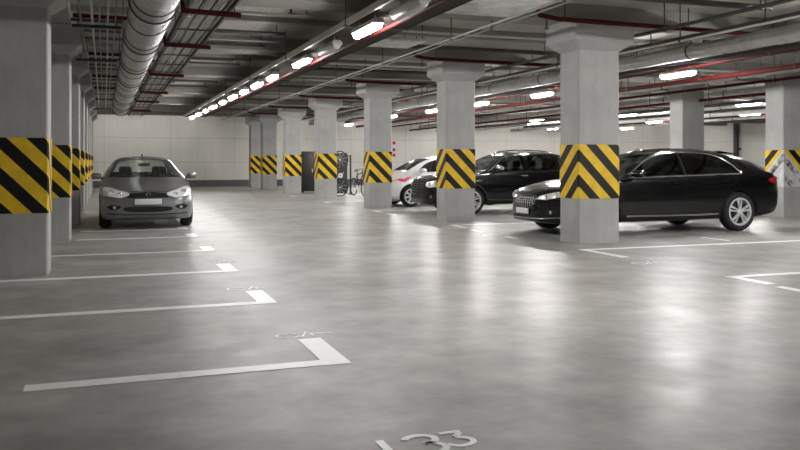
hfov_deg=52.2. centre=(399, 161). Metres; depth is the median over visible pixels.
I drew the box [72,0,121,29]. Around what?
support strut
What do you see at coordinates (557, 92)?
conduit
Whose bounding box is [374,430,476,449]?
painted number
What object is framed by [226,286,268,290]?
floor number
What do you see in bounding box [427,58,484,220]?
concrete column
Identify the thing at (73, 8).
ceiling beam
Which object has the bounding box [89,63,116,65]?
support strut
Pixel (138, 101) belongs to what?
pipe
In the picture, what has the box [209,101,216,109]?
ceiling lamp
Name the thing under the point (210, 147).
wall
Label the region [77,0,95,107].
conduit
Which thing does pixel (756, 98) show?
ceiling lamp
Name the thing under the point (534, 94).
diffuser
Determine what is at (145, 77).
ceiling beam
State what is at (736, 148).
drain pipe
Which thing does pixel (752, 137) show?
wall
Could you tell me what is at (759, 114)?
pipe
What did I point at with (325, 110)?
concrete column
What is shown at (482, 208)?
parking line
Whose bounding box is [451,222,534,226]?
parking line
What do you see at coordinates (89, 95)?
concrete column
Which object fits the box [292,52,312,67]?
ceiling lamp
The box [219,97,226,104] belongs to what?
ceiling lamp
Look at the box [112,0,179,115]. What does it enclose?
ventilation duct
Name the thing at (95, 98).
pipe
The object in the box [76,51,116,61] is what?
support strut
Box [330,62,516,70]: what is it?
conduit
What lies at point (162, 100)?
ceiling beam
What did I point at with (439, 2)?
pipe
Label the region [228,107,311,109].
conduit
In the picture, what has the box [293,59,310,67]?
diffuser
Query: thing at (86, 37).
support strut
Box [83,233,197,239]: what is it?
parking line
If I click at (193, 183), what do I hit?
baseboard
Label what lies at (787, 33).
insulated pipe
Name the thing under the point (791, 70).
insulated pipe
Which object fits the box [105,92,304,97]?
trim
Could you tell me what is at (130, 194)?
grille
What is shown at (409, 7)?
ceiling lamp
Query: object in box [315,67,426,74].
conduit
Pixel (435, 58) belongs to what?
pipe
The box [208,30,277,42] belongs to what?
conduit
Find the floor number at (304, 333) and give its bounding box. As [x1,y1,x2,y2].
[275,331,332,337]
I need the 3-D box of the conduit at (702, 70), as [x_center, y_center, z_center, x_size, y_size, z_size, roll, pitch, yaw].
[11.930,-2.295,20.923,15.300,0.370,0.060,0,0,-20]
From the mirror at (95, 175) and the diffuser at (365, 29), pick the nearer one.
the diffuser at (365, 29)
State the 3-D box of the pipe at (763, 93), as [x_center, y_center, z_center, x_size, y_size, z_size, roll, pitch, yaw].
[7.350,-2.077,26.070,0.096,0.807,40.000,0,0,-20]
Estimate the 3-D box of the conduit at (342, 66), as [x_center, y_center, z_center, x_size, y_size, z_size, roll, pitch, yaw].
[0.042,-2.352,19.823,5.201,0.256,0.092,0,0,-20]
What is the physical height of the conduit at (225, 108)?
0.225 m
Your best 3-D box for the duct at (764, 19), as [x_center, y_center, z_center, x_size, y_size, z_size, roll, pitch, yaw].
[1.887,-2.212,20.896,0.116,0.537,42.000,0,0,-20]
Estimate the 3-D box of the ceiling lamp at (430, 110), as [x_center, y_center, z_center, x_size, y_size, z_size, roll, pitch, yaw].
[1.136,-1.817,28.390,0.150,0.215,1.000,0,0,-20]
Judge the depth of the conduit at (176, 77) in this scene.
22.35 m
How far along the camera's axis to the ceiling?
15.45 m
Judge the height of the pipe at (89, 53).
0.696 m
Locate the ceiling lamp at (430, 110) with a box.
[425,106,436,112]
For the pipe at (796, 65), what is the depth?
18.42 m
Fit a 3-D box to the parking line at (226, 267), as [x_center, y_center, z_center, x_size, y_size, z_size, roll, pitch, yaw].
[-3.968,1.298,9.326,4.100,0.003,0.800,0,0,-20]
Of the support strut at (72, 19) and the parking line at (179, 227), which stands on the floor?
the parking line at (179, 227)
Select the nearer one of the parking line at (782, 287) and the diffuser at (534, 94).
the parking line at (782, 287)
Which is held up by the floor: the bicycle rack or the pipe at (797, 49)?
the bicycle rack
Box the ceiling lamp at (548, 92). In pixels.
[530,87,553,97]
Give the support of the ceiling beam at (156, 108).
attached to the ceiling
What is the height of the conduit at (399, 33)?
0.256 m
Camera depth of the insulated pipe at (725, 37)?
16.33 m
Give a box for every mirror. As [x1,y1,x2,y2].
[91,173,101,178]
[186,172,195,178]
[495,165,503,170]
[631,170,644,177]
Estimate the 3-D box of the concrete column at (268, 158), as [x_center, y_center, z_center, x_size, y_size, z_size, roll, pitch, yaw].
[-6.065,-0.460,37.670,0.990,3.520,0.900,0,0,-20]
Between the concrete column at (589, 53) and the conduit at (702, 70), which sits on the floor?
the concrete column at (589, 53)
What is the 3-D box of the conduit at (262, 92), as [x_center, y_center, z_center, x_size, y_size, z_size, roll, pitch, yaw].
[-2.447,-2.331,26.685,5.201,0.298,0.076,0,0,-20]
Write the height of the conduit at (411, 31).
0.298 m
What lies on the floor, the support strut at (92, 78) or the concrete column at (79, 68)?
the concrete column at (79, 68)
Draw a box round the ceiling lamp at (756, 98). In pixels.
[736,98,760,105]
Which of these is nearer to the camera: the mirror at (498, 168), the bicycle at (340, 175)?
the mirror at (498, 168)
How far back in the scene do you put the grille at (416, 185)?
20.18 m
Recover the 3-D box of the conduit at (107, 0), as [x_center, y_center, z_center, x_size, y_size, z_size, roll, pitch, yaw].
[-6.594,-2.294,18.352,0.043,0.372,33.000,0,0,-20]
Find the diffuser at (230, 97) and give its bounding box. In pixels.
[228,95,237,99]
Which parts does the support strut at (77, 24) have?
hanger rod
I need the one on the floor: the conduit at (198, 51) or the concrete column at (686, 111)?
the concrete column at (686, 111)
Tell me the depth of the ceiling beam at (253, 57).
19.23 m
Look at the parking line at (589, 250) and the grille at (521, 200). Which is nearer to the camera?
the parking line at (589, 250)
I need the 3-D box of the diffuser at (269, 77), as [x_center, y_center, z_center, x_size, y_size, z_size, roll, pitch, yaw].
[-2.677,-1.750,17.113,0.128,0.080,0.660,0,0,-20]
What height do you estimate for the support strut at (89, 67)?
0.220 m
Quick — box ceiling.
[69,0,799,118]
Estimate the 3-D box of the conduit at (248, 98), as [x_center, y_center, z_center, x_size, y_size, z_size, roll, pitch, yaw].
[-3.880,-2.368,30.633,5.201,0.225,0.130,0,0,-20]
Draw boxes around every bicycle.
[337,151,347,195]
[350,169,363,195]
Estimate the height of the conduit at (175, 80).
0.195 m
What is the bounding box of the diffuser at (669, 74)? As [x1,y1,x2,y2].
[660,71,695,78]
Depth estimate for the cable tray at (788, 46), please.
16.61 m
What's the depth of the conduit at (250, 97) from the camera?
29.25 m
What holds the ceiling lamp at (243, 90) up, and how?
hanging from the cable tray at (341, 31)
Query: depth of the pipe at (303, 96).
27.65 m
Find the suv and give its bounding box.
[411,150,559,213]
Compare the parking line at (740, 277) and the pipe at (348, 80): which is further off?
the pipe at (348, 80)
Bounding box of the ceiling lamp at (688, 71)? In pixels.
[659,65,697,78]
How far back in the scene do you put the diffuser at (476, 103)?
24.76 m
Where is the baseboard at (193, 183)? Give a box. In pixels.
[93,179,363,187]
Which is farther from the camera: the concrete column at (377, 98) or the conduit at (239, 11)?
the concrete column at (377, 98)
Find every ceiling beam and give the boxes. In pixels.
[70,5,799,53]
[82,28,785,76]
[82,48,764,78]
[89,61,765,96]
[92,74,765,97]
[92,82,727,106]
[94,95,651,112]
[95,103,765,123]
[97,110,726,125]
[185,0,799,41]
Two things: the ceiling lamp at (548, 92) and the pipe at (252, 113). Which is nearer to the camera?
the ceiling lamp at (548, 92)
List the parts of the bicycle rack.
panel, post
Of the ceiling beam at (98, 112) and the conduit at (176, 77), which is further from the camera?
the ceiling beam at (98, 112)
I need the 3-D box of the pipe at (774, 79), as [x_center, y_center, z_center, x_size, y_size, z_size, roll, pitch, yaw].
[6.656,-2.129,22.999,0.086,0.702,41.300,0,0,-20]
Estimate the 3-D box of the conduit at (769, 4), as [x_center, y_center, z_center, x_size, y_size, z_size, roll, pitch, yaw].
[1.156,-2.256,21.003,0.076,0.447,41.300,0,0,-20]
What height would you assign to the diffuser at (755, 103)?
0.080 m
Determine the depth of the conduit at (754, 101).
27.67 m
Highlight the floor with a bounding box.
[0,185,799,449]
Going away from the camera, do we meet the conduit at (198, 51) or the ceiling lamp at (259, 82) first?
the conduit at (198, 51)
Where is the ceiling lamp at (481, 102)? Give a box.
[475,99,489,105]
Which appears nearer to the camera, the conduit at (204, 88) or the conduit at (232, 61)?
the conduit at (232, 61)
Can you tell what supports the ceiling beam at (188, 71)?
attached to the ceiling
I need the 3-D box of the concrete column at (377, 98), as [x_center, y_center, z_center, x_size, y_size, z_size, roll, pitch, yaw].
[-0.626,-0.460,22.942,0.990,3.520,0.900,0,0,-20]
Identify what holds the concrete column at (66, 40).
on the floor
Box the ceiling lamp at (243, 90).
[239,85,248,94]
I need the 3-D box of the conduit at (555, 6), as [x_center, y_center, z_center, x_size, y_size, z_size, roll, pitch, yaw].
[-0.665,-2.279,18.694,0.044,0.401,40.400,0,0,-20]
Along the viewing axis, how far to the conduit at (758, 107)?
33.60 m
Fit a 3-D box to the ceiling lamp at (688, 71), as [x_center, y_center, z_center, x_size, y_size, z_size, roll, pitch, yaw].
[5.638,-1.817,16.566,0.150,0.215,1.000,0,0,-20]
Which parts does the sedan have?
seat, number plate, seat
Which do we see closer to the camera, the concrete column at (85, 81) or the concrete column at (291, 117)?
the concrete column at (85, 81)
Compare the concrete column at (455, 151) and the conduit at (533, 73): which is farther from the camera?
the conduit at (533, 73)
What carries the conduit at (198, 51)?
hanging from the ceiling
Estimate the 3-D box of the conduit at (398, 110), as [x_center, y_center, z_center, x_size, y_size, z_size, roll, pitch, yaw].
[5.518,-2.345,38.596,15.300,0.270,0.100,0,0,-20]
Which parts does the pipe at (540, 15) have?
hanger rod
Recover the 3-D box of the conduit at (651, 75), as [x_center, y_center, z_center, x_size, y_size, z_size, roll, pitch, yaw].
[11.145,-2.345,23.085,15.300,0.270,0.100,0,0,-20]
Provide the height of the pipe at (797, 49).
0.532 m
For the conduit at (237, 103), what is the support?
hanging from the ceiling
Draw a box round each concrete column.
[0,0,66,276]
[51,24,81,240]
[72,52,88,224]
[80,72,91,213]
[85,86,93,205]
[88,96,94,199]
[90,104,95,194]
[92,110,96,190]
[245,116,260,187]
[256,114,280,189]
[278,106,305,193]
[309,96,342,199]
[356,80,398,207]
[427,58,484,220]
[546,21,633,243]
[670,84,703,171]
[765,71,799,216]
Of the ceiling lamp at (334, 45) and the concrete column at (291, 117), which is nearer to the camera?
the ceiling lamp at (334, 45)
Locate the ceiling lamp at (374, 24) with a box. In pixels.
[351,14,383,38]
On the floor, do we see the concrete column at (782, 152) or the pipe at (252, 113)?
the concrete column at (782, 152)
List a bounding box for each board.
[367,25,425,48]
[445,0,560,16]
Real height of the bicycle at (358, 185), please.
1.033 m
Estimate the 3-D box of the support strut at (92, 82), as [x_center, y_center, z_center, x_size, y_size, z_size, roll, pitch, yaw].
[-7.523,-2.370,24.314,3.561,0.220,0.045,0,0,-20]
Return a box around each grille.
[128,192,167,197]
[412,181,425,189]
[515,194,536,207]
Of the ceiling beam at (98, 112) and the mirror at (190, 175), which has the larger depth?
the ceiling beam at (98, 112)
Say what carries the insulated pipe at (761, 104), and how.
hanging from the ceiling
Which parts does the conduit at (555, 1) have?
hanger rod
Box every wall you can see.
[93,114,669,180]
[704,123,765,168]
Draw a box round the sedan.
[91,154,195,226]
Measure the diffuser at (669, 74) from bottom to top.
0.080 m
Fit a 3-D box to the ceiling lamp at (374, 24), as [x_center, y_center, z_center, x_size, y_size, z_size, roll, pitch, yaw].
[-0.443,-1.817,10.956,0.150,0.215,1.000,0,0,-20]
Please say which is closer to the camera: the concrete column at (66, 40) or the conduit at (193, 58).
the concrete column at (66, 40)
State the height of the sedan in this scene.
1.469 m
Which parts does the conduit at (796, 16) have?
hanger rod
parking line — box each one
[0,263,237,281]
[0,290,277,319]
[23,338,350,391]
[51,246,215,256]
[80,226,187,231]
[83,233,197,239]
[374,208,495,211]
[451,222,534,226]
[578,240,799,257]
[724,272,799,284]
[776,286,799,291]
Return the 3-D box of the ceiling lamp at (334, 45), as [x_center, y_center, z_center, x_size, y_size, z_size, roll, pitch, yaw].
[-1.123,-1.817,12.890,0.150,0.215,1.000,0,0,-20]
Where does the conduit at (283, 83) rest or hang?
hanging from the ceiling
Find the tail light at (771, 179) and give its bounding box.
[768,176,777,183]
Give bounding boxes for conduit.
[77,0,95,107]
[89,0,99,111]
[98,0,102,111]
[105,0,108,110]
[108,0,117,106]
[166,82,209,89]
[173,79,217,82]
[175,77,222,80]
[187,61,238,66]
[191,54,251,61]
[198,51,256,54]
[206,25,284,35]
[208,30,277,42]
[222,0,564,119]
[223,108,313,111]
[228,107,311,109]
[232,10,315,17]
[237,0,575,115]
[237,103,352,106]
[246,98,362,102]
[250,97,358,100]
[262,92,399,96]
[276,85,413,91]
[281,0,796,119]
[283,83,428,88]
[299,75,434,81]
[301,4,799,120]
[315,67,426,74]
[321,65,498,73]
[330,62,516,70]
[392,110,522,114]
[395,32,545,43]
[397,113,556,118]
[402,30,636,44]
[409,108,621,112]
[410,44,556,54]
[436,77,765,131]
[488,102,669,107]
[489,96,669,105]
[501,90,765,100]
[523,106,765,127]
[533,73,725,91]
[557,69,764,81]
[631,0,772,10]
[633,52,738,72]
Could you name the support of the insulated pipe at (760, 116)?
hanging from the ceiling
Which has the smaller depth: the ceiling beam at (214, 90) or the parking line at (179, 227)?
the parking line at (179, 227)
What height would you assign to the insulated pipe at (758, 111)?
0.866 m
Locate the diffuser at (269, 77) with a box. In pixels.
[267,75,277,80]
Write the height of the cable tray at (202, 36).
0.580 m
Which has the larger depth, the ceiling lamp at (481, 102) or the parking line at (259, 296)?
the ceiling lamp at (481, 102)
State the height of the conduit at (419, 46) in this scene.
0.225 m
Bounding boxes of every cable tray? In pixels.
[128,0,240,115]
[183,0,472,116]
[348,21,799,120]
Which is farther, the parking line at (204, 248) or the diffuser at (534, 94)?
the diffuser at (534, 94)
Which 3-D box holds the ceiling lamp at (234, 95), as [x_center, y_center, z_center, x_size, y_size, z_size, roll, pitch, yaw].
[-4.586,-1.817,22.377,0.150,0.215,1.000,0,0,-20]
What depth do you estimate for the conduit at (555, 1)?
13.43 m
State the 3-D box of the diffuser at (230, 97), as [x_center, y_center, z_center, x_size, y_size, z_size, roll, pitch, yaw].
[-4.586,-1.750,22.377,0.128,0.080,0.960,0,0,-20]
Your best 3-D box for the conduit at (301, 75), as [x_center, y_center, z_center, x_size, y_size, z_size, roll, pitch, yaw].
[-0.640,-2.331,21.703,5.201,0.298,0.076,0,0,-20]
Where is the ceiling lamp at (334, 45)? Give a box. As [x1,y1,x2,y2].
[317,37,341,56]
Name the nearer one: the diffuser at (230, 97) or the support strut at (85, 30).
the support strut at (85, 30)
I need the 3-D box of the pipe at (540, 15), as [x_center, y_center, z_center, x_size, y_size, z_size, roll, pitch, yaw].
[3.984,-2.240,12.874,4.329,0.480,0.310,0,0,-20]
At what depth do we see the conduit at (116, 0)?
14.45 m
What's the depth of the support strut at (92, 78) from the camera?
22.81 m
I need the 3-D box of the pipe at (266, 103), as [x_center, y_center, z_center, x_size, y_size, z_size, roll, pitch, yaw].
[-3.304,-2.240,32.963,4.329,0.480,0.310,0,0,-20]
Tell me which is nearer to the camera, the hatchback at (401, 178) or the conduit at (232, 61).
the conduit at (232, 61)
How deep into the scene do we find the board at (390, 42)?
14.91 m
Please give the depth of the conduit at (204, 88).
25.31 m
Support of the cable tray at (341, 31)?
hanging from the ceiling
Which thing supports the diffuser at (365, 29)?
attached to the ceiling lamp at (374, 24)
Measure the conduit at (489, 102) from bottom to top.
0.270 m
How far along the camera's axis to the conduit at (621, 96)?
28.67 m
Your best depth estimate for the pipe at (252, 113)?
37.09 m
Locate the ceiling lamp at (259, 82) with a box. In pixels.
[250,77,263,88]
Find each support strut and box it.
[71,15,121,23]
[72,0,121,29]
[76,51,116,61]
[80,23,120,33]
[82,36,264,47]
[89,57,239,64]
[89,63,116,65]
[89,67,182,72]
[92,78,173,82]
[92,82,208,87]
[94,93,161,95]
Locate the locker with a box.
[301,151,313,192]
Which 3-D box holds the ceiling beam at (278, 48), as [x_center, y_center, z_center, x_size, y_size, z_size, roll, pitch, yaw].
[8.457,-2.350,20.673,42.000,0.260,0.600,0,0,-20]
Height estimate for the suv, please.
1.612 m
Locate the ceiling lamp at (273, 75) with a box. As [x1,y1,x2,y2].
[266,69,278,80]
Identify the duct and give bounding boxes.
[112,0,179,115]
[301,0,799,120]
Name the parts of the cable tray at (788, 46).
rail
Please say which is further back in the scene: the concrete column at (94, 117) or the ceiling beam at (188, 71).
the concrete column at (94, 117)
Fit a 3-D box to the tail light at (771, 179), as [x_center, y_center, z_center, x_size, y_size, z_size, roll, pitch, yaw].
[7.152,0.352,15.750,0.227,0.149,0.637,0,0,12]
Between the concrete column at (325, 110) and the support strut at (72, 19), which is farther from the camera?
the concrete column at (325, 110)
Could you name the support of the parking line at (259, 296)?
on the floor
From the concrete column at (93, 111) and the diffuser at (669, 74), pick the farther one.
the concrete column at (93, 111)
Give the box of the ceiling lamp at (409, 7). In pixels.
[389,0,430,20]
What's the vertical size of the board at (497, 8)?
0.305 m
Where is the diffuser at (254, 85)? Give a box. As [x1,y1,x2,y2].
[251,82,262,88]
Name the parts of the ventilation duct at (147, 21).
hanger rod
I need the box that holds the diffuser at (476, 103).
[475,102,488,105]
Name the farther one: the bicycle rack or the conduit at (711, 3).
the bicycle rack
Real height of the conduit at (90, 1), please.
0.426 m
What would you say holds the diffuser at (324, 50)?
attached to the ceiling lamp at (334, 45)
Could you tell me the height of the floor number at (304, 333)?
0.003 m
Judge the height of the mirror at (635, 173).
0.133 m
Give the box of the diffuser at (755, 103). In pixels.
[736,103,760,105]
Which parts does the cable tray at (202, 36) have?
rail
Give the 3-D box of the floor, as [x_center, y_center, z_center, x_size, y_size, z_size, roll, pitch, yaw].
[7.928,1.400,22.130,42.400,0.200,50.600,0,0,-20]
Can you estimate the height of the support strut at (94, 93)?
0.220 m
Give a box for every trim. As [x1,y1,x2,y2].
[51,0,73,24]
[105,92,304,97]
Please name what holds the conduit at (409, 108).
hanging from the ceiling
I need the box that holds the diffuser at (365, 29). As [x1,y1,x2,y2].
[353,23,381,38]
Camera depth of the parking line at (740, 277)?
9.20 m
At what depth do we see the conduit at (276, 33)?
14.65 m
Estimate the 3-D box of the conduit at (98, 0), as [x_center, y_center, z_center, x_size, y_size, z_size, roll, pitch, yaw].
[-6.706,-2.275,18.311,0.038,0.410,33.000,0,0,-20]
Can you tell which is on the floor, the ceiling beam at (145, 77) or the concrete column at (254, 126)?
the concrete column at (254, 126)
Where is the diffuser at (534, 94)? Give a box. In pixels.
[531,92,552,97]
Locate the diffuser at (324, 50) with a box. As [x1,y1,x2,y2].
[318,45,340,56]
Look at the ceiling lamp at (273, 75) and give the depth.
16.84 m
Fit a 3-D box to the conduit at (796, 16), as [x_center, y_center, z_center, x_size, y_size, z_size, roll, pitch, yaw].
[1.438,-2.177,21.106,0.052,0.605,41.300,0,0,-20]
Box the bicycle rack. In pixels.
[337,153,351,194]
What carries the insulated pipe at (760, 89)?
hanging from the ceiling
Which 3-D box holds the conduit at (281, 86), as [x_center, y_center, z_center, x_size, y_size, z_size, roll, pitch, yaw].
[-2.004,-2.368,25.463,5.201,0.225,0.130,0,0,-20]
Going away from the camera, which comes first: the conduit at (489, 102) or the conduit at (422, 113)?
the conduit at (489, 102)
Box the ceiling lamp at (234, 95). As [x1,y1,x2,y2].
[227,90,237,99]
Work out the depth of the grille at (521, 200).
14.65 m
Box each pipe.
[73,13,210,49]
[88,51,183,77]
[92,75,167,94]
[94,86,158,103]
[95,98,150,111]
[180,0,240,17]
[198,0,450,117]
[246,110,313,116]
[266,103,363,110]
[296,90,409,101]
[308,23,799,124]
[339,37,799,120]
[343,73,479,87]
[345,48,799,122]
[356,51,799,127]
[392,51,799,123]
[392,55,799,126]
[409,61,781,130]
[412,49,551,66]
[418,86,765,127]
[475,103,765,129]
[510,101,765,131]
[535,0,750,34]
[547,101,765,131]
[552,114,765,129]
[733,123,740,157]
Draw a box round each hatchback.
[392,156,494,206]
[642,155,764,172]
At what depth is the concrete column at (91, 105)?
27.84 m
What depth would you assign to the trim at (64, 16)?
12.66 m
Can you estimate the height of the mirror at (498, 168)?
0.133 m
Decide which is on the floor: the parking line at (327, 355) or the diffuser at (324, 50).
the parking line at (327, 355)
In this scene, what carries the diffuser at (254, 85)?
attached to the ceiling lamp at (259, 82)
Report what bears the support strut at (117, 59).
hanging from the ceiling
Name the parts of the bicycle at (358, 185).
frame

